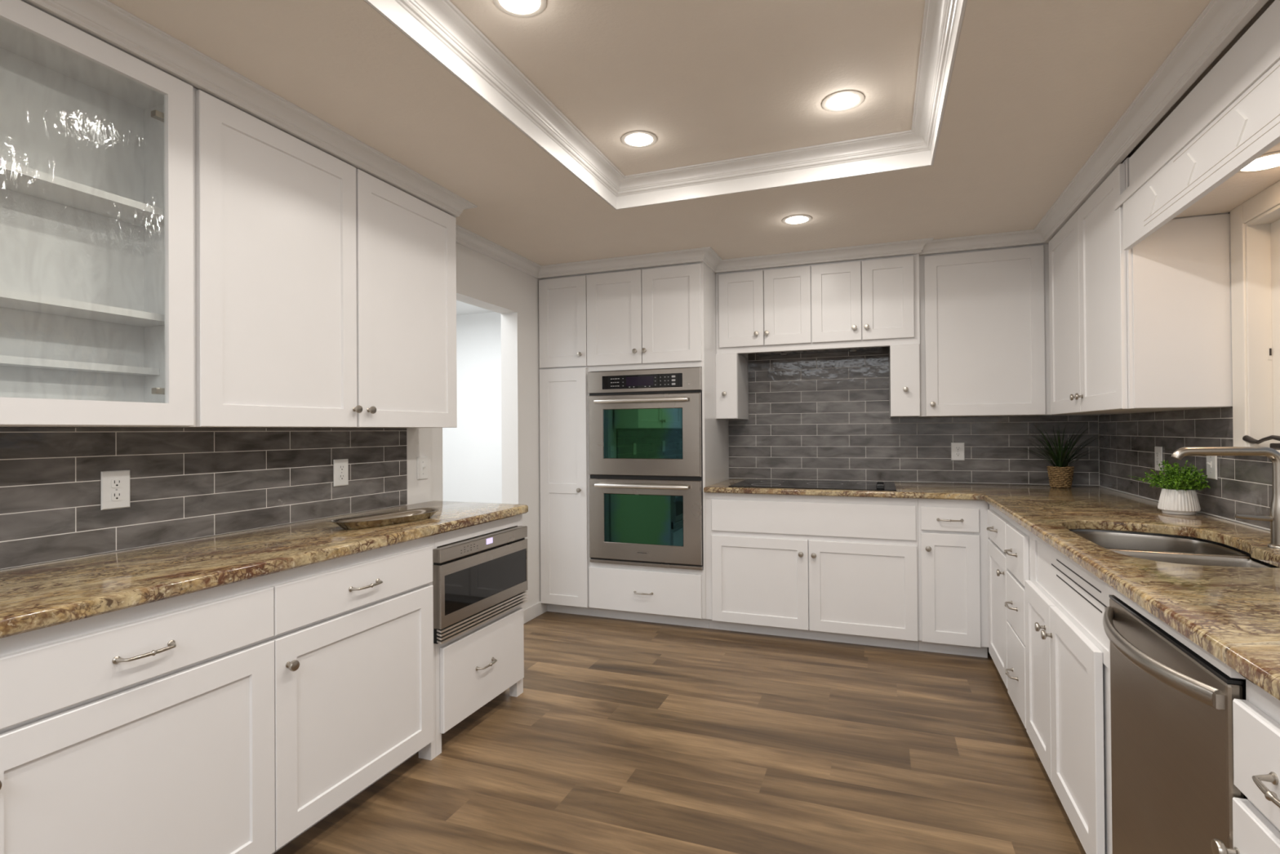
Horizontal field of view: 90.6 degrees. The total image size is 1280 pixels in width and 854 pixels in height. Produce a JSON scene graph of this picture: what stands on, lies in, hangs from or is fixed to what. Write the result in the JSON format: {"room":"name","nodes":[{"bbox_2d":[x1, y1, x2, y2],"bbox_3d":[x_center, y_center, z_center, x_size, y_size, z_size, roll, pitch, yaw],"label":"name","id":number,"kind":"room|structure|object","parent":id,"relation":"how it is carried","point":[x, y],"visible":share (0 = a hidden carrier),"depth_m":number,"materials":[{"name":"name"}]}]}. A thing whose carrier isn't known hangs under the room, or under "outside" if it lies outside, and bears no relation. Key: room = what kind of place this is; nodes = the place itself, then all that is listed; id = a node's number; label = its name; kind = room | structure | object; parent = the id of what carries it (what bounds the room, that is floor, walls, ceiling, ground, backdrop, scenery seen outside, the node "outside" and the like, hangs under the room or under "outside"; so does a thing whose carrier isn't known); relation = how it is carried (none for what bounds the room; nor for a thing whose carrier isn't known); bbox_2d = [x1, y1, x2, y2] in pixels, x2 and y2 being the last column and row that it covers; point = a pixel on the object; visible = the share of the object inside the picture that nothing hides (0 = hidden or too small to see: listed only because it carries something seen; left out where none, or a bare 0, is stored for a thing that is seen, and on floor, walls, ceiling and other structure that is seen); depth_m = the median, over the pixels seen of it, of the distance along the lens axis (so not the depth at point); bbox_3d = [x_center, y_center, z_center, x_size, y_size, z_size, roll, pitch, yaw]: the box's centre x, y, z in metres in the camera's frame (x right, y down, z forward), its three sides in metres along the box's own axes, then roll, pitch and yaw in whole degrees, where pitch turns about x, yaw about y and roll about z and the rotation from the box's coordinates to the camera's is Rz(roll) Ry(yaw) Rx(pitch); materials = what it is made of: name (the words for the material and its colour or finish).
{"room":"kitchen","nodes":[
{"label":"kitchen","id":0,"kind":"room"},
{"bbox_2d":[0,243,547,609],"bbox_3d":[-1.858,0.092,1.481,0.156,2.398,7.860,-1,0,21],"label":"wall","id":1,"kind":"structure","parent":0,"point":[484,282],"depth_m":4.17,"materials":[{"name":"white paint"}]},
{"bbox_2d":[0,0,194,426],"bbox_3d":[-1.604,-0.523,1.585,0.225,1.044,0.830,-1,0,21],"label":"upper cabinet","id":2,"kind":"object","parent":1,"relation":"attached to","point":[96,140],"visible":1,"depth_m":1.82,"materials":[{"name":"white paint"}]},
{"bbox_2d":[0,355,159,375],"bbox_3d":[-1.661,-0.172,1.605,0.072,0.020,0.792,-1,0,21],"label":"shelf","id":3,"kind":"object","parent":2,"relation":"attached to","point":[33,364],"depth_m":1.78,"materials":[{"name":"white paint"}]},
{"bbox_2d":[0,288,164,327],"bbox_3d":[-1.620,-0.325,1.590,0.162,0.020,0.792,-1,0,21],"label":"shelf","id":4,"kind":"object","parent":2,"relation":"attached to","point":[11,302],"depth_m":1.74,"materials":[{"name":"white paint"}]},
{"bbox_2d":[0,159,164,226],"bbox_3d":[-1.622,-0.640,1.592,0.162,0.020,0.792,-1,0,21],"label":"shelf","id":5,"kind":"object","parent":2,"relation":"attached to","point":[16,180],"depth_m":1.75,"materials":[{"name":"white paint"}]},
{"bbox_2d":[0,427,407,568],"bbox_3d":[-1.541,0.190,2.085,0.006,0.375,2.215,-1,0,21],"label":"tile backsplash","id":6,"kind":"structure","parent":1,"relation":"attached to","point":[186,483],"depth_m":2.09,"materials":[{"name":"grey tile"}]},
{"bbox_2d":[100,470,129,510],"bbox_3d":[-1.592,0.191,1.926,0.008,0.115,0.078,-1,0,21],"label":"power outlet","id":7,"kind":"object","parent":6,"relation":"attached to","point":[114,485],"visible":1,"depth_m":1.92,"materials":[{"name":"white plastic"}]},
{"bbox_2d":[111,478,122,488],"bbox_3d":[-1.589,0.171,1.925,0.002,0.028,0.029,-1,0,21],"label":"receptacle","id":8,"kind":"object","parent":7,"relation":"attached to","point":[115,482],"depth_m":1.92,"materials":[{"name":"white plastic"}]},
{"bbox_2d":[111,491,122,501],"bbox_3d":[-1.589,0.210,1.925,0.002,0.028,0.029,-1,0,21],"label":"receptacle","id":9,"kind":"object","parent":7,"relation":"attached to","point":[115,495],"depth_m":1.92,"materials":[{"name":"white plastic"}]},
{"bbox_2d":[333,458,348,486],"bbox_3d":[-1.287,0.196,2.733,0.008,0.115,0.078,-1,0,21],"label":"power outlet","id":10,"kind":"object","parent":6,"relation":"attached to","point":[340,467],"visible":1,"depth_m":2.73,"materials":[{"name":"white plastic"}]},
{"bbox_2d":[338,464,344,471],"bbox_3d":[-1.285,0.177,2.732,0.002,0.028,0.029,-1,0,21],"label":"receptacle","id":11,"kind":"object","parent":10,"relation":"attached to","point":[341,467],"depth_m":2.73,"materials":[{"name":"white plastic"}]},
{"bbox_2d":[338,473,344,479],"bbox_3d":[-1.285,0.216,2.732,0.002,0.028,0.029,-1,0,21],"label":"receptacle","id":12,"kind":"object","parent":10,"relation":"attached to","point":[341,476],"depth_m":2.73,"materials":[{"name":"white plastic"}]},
{"bbox_2d":[192,87,457,427],"bbox_3d":[-1.219,-0.520,2.563,0.256,1.044,1.271,-1,0,21],"label":"upper cabinet","id":13,"kind":"object","parent":1,"relation":"attached to","point":[325,290],"visible":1,"depth_m":2.33,"materials":[{"name":"white paint"}]},
{"bbox_2d":[417,456,427,479],"bbox_3d":[-1.102,0.209,3.230,0.020,0.115,0.078,-1,0,21],"label":"light switch","id":14,"kind":"object","parent":1,"relation":"attached to","point":[422,462],"visible":1,"depth_m":3.23,"materials":[{"name":"white plastic"}]},
{"bbox_2d":[523,601,546,623],"bbox_3d":[-0.722,1.255,4.314,0.012,0.090,0.360,-1,0,21],"label":"baseboard","id":15,"kind":"structure","parent":1,"relation":"attached to","point":[539,608],"depth_m":4.31,"materials":[{"name":"paint"}]},
{"bbox_2d":[21,0,1268,279],"bbox_3d":[0.321,-1.085,2.270,3.471,0.064,4.017,-1,0,21],"label":"trim","id":16,"kind":"structure","parent":1,"relation":"attached to","point":[1220,21],"depth_m":2.31,"materials":[{"name":"paint"}]},
{"bbox_2d":[442,311,502,503],"bbox_3d":[-1.912,0.058,4.195,1.860,2.500,4.100,-1,0,21],"label":"doorway","id":17,"kind":"structure","parent":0,"point":[472,451],"depth_m":6.16,"materials":[{"name":"white paint"}]},
{"bbox_2d":[456,300,493,315],"bbox_3d":[-1.950,-1.152,4.266,1.960,0.080,4.200,-1,0,21],"label":"ceiling","id":18,"kind":"structure","parent":0,"point":[462,308],"depth_m":5.97,"materials":[{"name":"white paint"}]},
{"bbox_2d":[273,611,1086,853],"bbox_3d":[-1.016,1.286,1.667,5.700,0.001,8.840,-1,0,21],"label":"floor","id":19,"kind":"structure","parent":0,"point":[621,736],"depth_m":2.42,"materials":[{"name":"wood"}]},
{"bbox_2d":[0,573,275,853],"bbox_3d":[-1.399,0.851,1.577,0.598,0.874,0.676,-1,0,21],"label":"base cabinet","id":20,"kind":"object","parent":19,"relation":"on","point":[148,728],"visible":1,"depth_m":1.49,"materials":[{"name":"white paint"}]},
{"bbox_2d":[270,534,435,853],"bbox_3d":[-1.153,0.853,2.229,0.598,0.874,0.718,-1,0,21],"label":"base cabinet","id":21,"kind":"object","parent":19,"relation":"on","point":[355,700],"visible":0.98,"depth_m":2.06,"materials":[{"name":"white paint"}]},
{"bbox_2d":[432,514,528,756],"bbox_3d":[-0.914,0.856,2.862,0.598,0.874,0.664,-1,0,21],"label":"base cabinet","id":22,"kind":"object","parent":19,"relation":"on","point":[473,668],"depth_m":2.70,"materials":[{"name":"white paint"}]},
{"bbox_2d":[0,500,528,638],"bbox_3d":[-1.288,0.395,1.911,0.585,0.038,2.750,-1,0,21],"label":"countertop","id":23,"kind":"structure","parent":22,"relation":"on","point":[43,595],"depth_m":1.75,"materials":[{"name":"stone"}]},
{"bbox_2d":[327,506,442,528],"bbox_3d":[-0.986,0.359,2.492,0.166,0.034,0.492,-1,0,30],"label":"serving tray","id":24,"kind":"object","parent":23,"relation":"on","point":[415,514],"visible":1,"depth_m":2.48,"materials":[{"name":"silver metal"}]},
{"bbox_2d":[538,274,594,616],"bbox_3d":[-0.413,0.132,4.647,0.370,2.335,0.727,-1,0,21],"label":"pantry cabinet","id":25,"kind":"object","parent":19,"relation":"on","point":[562,300],"visible":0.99,"depth_m":4.34,"materials":[{"name":"white paint"}]},
{"bbox_2d":[586,262,728,628],"bbox_3d":[0.139,0.127,4.435,0.810,2.335,0.734,-1,0,21],"label":"tall cabinet","id":26,"kind":"object","parent":19,"relation":"on","point":[660,317],"visible":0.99,"depth_m":4.13,"materials":[{"name":"white paint"}]},
{"bbox_2d":[587,367,703,569],"bbox_3d":[0.116,0.265,4.373,0.784,1.274,0.673,-1,0,21],"label":"double oven","id":27,"kind":"object","parent":26,"relation":"in","point":[646,449],"visible":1,"depth_m":4.10,"materials":[{"name":"silver metal"}]},
{"bbox_2d":[705,492,919,650],"bbox_3d":[1.101,0.846,4.074,1.230,0.880,0.727,-1,0,21],"label":"base cabinet","id":28,"kind":"object","parent":19,"relation":"on","point":[840,569],"visible":0.99,"depth_m":3.75,"materials":[{"name":"white paint"}]},
{"bbox_2d":[917,498,988,657],"bbox_3d":[1.840,0.839,3.791,0.351,0.880,0.734,-1,0,21],"label":"base cabinet","id":29,"kind":"object","parent":19,"relation":"on","point":[953,592],"visible":0.99,"depth_m":3.49,"materials":[{"name":"white paint"}]},
{"bbox_2d":[986,503,1010,688],"bbox_3d":[2.097,0.833,3.077,0.746,0.880,0.672,-1,0,21],"label":"base cabinet","id":30,"kind":"object","parent":19,"relation":"on","point":[997,520],"visible":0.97,"depth_m":3.11,"materials":[{"name":"white paint"}]},
{"bbox_2d":[1024,531,1113,853],"bbox_3d":[1.595,0.830,1.972,0.571,0.880,0.962,-1,0,21],"label":"base cabinet","id":31,"kind":"object","parent":19,"relation":"on","point":[1068,645],"visible":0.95,"depth_m":1.94,"materials":[{"name":"white paint"}]},
{"bbox_2d":[1004,518,1251,728],"bbox_3d":[1.909,0.831,2.579,0.746,0.880,0.392,-1,0,21],"label":"base cabinet","id":32,"kind":"object","parent":19,"relation":"on","point":[1017,551],"visible":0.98,"depth_m":2.64,"materials":[{"name":"white paint"}]},
{"bbox_2d":[1102,594,1247,853],"bbox_3d":[1.327,0.840,1.227,0.666,0.853,0.607,-1,0,21],"label":"dishwasher","id":33,"kind":"object","parent":19,"relation":"on","point":[1174,789],"visible":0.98,"depth_m":1.26,"materials":[{"name":"silver metal"}]},
{"bbox_2d":[1105,582,1279,853],"bbox_3d":[1.265,0.825,0.872,0.746,0.880,1.330,-1,0,21],"label":"base cabinet","id":34,"kind":"object","parent":19,"relation":"on","point":[1256,718],"visible":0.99,"depth_m":0.98,"materials":[{"name":"white paint"}]},
{"bbox_2d":[703,479,1279,701],"bbox_3d":[1.007,0.379,2.359,2.272,0.034,4.007,-1,0,21],"label":"countertop","id":35,"kind":"structure","parent":34,"relation":"on","point":[1232,613],"depth_m":1.71,"materials":[{"name":"stone"}]},
{"bbox_2d":[728,479,896,490],"bbox_3d":[1.113,0.348,4.068,0.975,0.046,0.590,-1,0,21],"label":"cooktop","id":36,"kind":"object","parent":35,"relation":"in","point":[768,483],"visible":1,"depth_m":4.00,"materials":[{"name":"black glass"}]},
{"bbox_2d":[1012,422,1107,488],"bbox_3d":[2.433,0.161,3.706,0.539,0.399,0.473,-1,0,21],"label":"potted grass","id":37,"kind":"object","parent":35,"relation":"on","point":[1060,475],"depth_m":3.75,"materials":[{"name":"plant"}]},
{"bbox_2d":[1128,459,1210,515],"bbox_3d":[2.184,0.244,2.611,0.249,0.221,0.271,0,0,-21],"label":"potted plant","id":38,"kind":"object","parent":35,"relation":"on","point":[1178,495],"visible":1,"depth_m":2.56,"materials":[{"name":"green plant"}]},
{"bbox_2d":[1072,530,1271,567],"bbox_3d":[1.657,0.506,1.998,0.455,0.223,0.856,-1,0,21],"label":"sink","id":39,"kind":"object","parent":35,"relation":"in","point":[1155,548],"visible":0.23,"depth_m":2.17,"materials":[{"name":"metal"}]},
{"bbox_2d":[1098,485,1270,530],"bbox_3d":[2.075,0.349,1.975,0.004,0.004,3.963,-1,0,21],"label":"bead","id":40,"kind":"object","parent":35,"relation":"on","point":[1099,486],"visible":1,"depth_m":2.52},
{"bbox_2d":[1171,446,1279,548],"bbox_3d":[1.763,0.206,1.894,0.280,0.294,0.052,-1,0,21],"label":"kitchen faucet","id":41,"kind":"object","parent":35,"relation":"on","point":[1273,455],"visible":1,"depth_m":1.86,"materials":[{"name":"silver metal"}]},
{"bbox_2d":[106,0,1275,275],"bbox_3d":[-0.191,-1.223,0.856,3.660,0.200,7.860,-1,0,21],"label":"ceiling","id":42,"kind":"structure","parent":0,"point":[1036,86],"depth_m":2.26,"materials":[{"name":"paint"}]},
{"bbox_2d":[493,0,546,17],"bbox_3d":[-0.351,-1.242,1.847,0.156,0.006,0.156,-1,0,21],"label":"recessed light","id":43,"kind":"object","parent":42,"relation":"in","point":[517,8],"visible":1,"depth_m":1.87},
{"bbox_2d":[621,130,657,147],"bbox_3d":[-0.004,-1.239,2.737,0.156,0.006,0.156,-1,0,21],"label":"recessed light","id":44,"kind":"object","parent":42,"relation":"in","point":[636,139],"visible":1,"depth_m":2.73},
{"bbox_2d":[364,0,967,209],"bbox_3d":[0.084,-1.185,1.702,1.492,0.129,2.749,-1,0,21],"label":"trim","id":45,"kind":"structure","parent":42,"relation":"attached to","point":[437,27],"depth_m":2.57,"materials":[{"name":"paint"}]},
{"bbox_2d":[782,214,812,224],"bbox_3d":[0.843,-1.111,3.405,0.156,0.006,0.156,-1,0,21],"label":"recessed light","id":46,"kind":"object","parent":42,"relation":"in","point":[796,219],"visible":1,"depth_m":3.40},
{"bbox_2d":[822,89,864,111],"bbox_3d":[0.778,-1.247,2.431,0.156,0.006,0.156,-1,0,21],"label":"recessed light","id":47,"kind":"object","parent":42,"relation":"in","point":[843,100],"visible":1,"depth_m":2.42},
{"bbox_2d":[728,346,1099,539],"bbox_3d":[1.190,0.088,4.486,3.660,2.398,0.084,-1,0,21],"label":"wall","id":48,"kind":"structure","parent":0,"point":[745,355],"depth_m":4.24,"materials":[{"name":"white paint"}]},
{"bbox_2d":[715,253,919,354],"bbox_3d":[1.163,-0.774,4.226,1.266,0.550,0.410,-1,0,21],"label":"upper cabinet","id":49,"kind":"object","parent":48,"relation":"attached to","point":[873,302],"visible":1,"depth_m":4.05,"materials":[{"name":"white paint"}]},
{"bbox_2d":[715,352,748,419],"bbox_3d":[0.641,-0.274,4.421,0.147,0.438,0.410,-1,0,21],"label":"cabinet","id":50,"kind":"object","parent":49,"relation":"attached to","point":[731,369],"visible":1,"depth_m":4.27,"materials":[{"name":"white paint"}]},
{"bbox_2d":[755,346,881,355],"bbox_3d":[1.188,-0.541,4.268,0.820,0.066,0.298,-1,0,21],"label":"range hood","id":51,"kind":"object","parent":49,"relation":"attached to","point":[872,348],"visible":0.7,"depth_m":4.30,"materials":[{"name":"black metal"}]},
{"bbox_2d":[888,343,919,417],"bbox_3d":[1.680,-0.284,4.030,0.168,0.438,0.410,-1,0,21],"label":"cabinet","id":52,"kind":"object","parent":49,"relation":"attached to","point":[904,359],"visible":1,"depth_m":3.87,"materials":[{"name":"white paint"}]},
{"bbox_2d":[728,346,1099,485],"bbox_3d":[1.712,-0.105,4.240,2.274,0.946,0.006,-1,0,21],"label":"tile backsplash","id":53,"kind":"structure","parent":48,"relation":"attached to","point":[821,416],"depth_m":4.30,"materials":[{"name":"grey tile"}]},
{"bbox_2d":[951,442,964,460],"bbox_3d":[2.057,0.159,4.100,0.078,0.115,0.008,-1,0,21],"label":"power outlet","id":54,"kind":"object","parent":53,"relation":"attached to","point":[957,449],"visible":1,"depth_m":4.10,"materials":[{"name":"white plastic"}]},
{"bbox_2d":[955,446,960,450],"bbox_3d":[2.055,0.139,4.098,0.029,0.028,0.002,-1,0,21],"label":"receptacle","id":55,"kind":"object","parent":54,"relation":"attached to","point":[957,448],"depth_m":4.10,"materials":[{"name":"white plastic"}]},
{"bbox_2d":[955,452,960,456],"bbox_3d":[2.056,0.179,4.097,0.029,0.028,0.002,-1,0,21],"label":"receptacle","id":56,"kind":"object","parent":54,"relation":"attached to","point":[957,454],"depth_m":4.10,"materials":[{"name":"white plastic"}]},
{"bbox_2d":[918,243,1050,417],"bbox_3d":[2.087,-0.562,3.899,0.688,0.990,0.368,-1,0,21],"label":"upper cabinet","id":57,"kind":"object","parent":48,"relation":"attached to","point":[984,319],"visible":0.98,"depth_m":3.75,"materials":[{"name":"white paint"}]},
{"bbox_2d":[1046,465,1074,488],"bbox_3d":[2.512,0.297,3.786,0.139,0.126,0.139,-1,0,21],"label":"basket","id":58,"kind":"object","parent":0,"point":[1060,476],"depth_m":3.74,"materials":[{"name":"brown wicker"}]},
{"bbox_2d":[1099,212,1277,567],"bbox_3d":[1.465,0.060,0.182,0.108,2.398,7.776,-1,0,21],"label":"wall","id":59,"kind":"structure","parent":0,"point":[1254,559],"depth_m":2.39,"materials":[{"name":"white paint"}]},
{"bbox_2d":[1048,157,1232,414],"bbox_3d":[2.268,-0.568,3.025,0.366,0.992,1.234,-1,0,21],"label":"upper cabinet","id":60,"kind":"object","parent":59,"relation":"attached to","point":[1146,326],"visible":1,"depth_m":2.49,"materials":[{"name":"white paint"}]},
{"bbox_2d":[1114,40,1279,250],"bbox_3d":[1.625,-0.811,1.734,0.026,0.223,1.787,-1,0,21],"label":"window valance","id":61,"kind":"object","parent":60,"relation":"attached to","point":[1242,125],"visible":1,"depth_m":1.84,"materials":[{"name":"white paint"}]},
{"bbox_2d":[1128,0,1279,186],"bbox_3d":[1.624,-0.992,1.688,0.014,0.126,1.698,-1,0,21],"label":"panel","id":62,"kind":"object","parent":61,"relation":"attached to","point":[1264,33],"visible":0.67,"depth_m":1.86,"materials":[{"name":"white paint"}]},
{"bbox_2d":[1098,406,1272,528],"bbox_3d":[2.027,0.137,1.836,0.006,0.428,4.268,-1,0,21],"label":"tile backsplash","id":63,"kind":"structure","parent":59,"relation":"attached to","point":[1243,486],"depth_m":2.71,"materials":[{"name":"grey tile"}]},
{"bbox_2d":[1097,415,1099,484],"bbox_3d":[2.775,0.141,3.833,0.002,0.424,0.002,-1,0,21],"label":"grout line","id":64,"kind":"object","parent":63,"relation":"attached to","point":[1098,415],"visible":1,"depth_m":3.83,"materials":[{"name":"grey"}]},
{"bbox_2d":[1154,446,1162,471],"bbox_3d":[2.460,0.150,3.008,0.008,0.115,0.078,-1,0,21],"label":"power outlet","id":65,"kind":"object","parent":63,"relation":"attached to","point":[1157,450],"visible":1,"depth_m":3.00,"materials":[{"name":"white plastic"}]},
{"bbox_2d":[1206,455,1217,479],"bbox_3d":[2.273,0.150,2.530,0.020,0.115,0.078,-1,0,21],"label":"light switch","id":66,"kind":"object","parent":63,"relation":"attached to","point":[1211,460],"visible":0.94,"depth_m":2.52,"materials":[{"name":"white plastic"}]},
{"bbox_2d":[1230,180,1279,456],"bbox_3d":[1.963,-0.357,1.588,0.130,0.907,1.635,-1,0,21],"label":"window","id":67,"kind":"structure","parent":59,"relation":"in","point":[1255,224],"depth_m":2.26,"materials":[{"name":"paint"}]},
{"bbox_2d":[1242,435,1279,449],"bbox_3d":[2.157,0.052,2.122,0.069,0.049,0.337,-1,0,17],"label":"handle","id":68,"kind":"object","parent":67,"relation":"attached to","point":[1247,438],"depth_m":2.18,"materials":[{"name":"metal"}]},
{"bbox_2d":[1174,142,1279,217],"bbox_3d":[1.784,-0.827,1.634,0.302,0.035,1.711,-1,0,21],"label":"ceiling","id":69,"kind":"structure","parent":0,"point":[1239,188],"depth_m":2.18,"materials":[{"name":"paint"}]},
{"bbox_2d":[1237,151,1279,173],"bbox_3d":[1.911,-0.805,1.927,0.166,0.006,0.166,-1,0,21],"label":"recessed light","id":70,"kind":"object","parent":69,"relation":"in","point":[1268,161],"visible":0.64,"depth_m":1.93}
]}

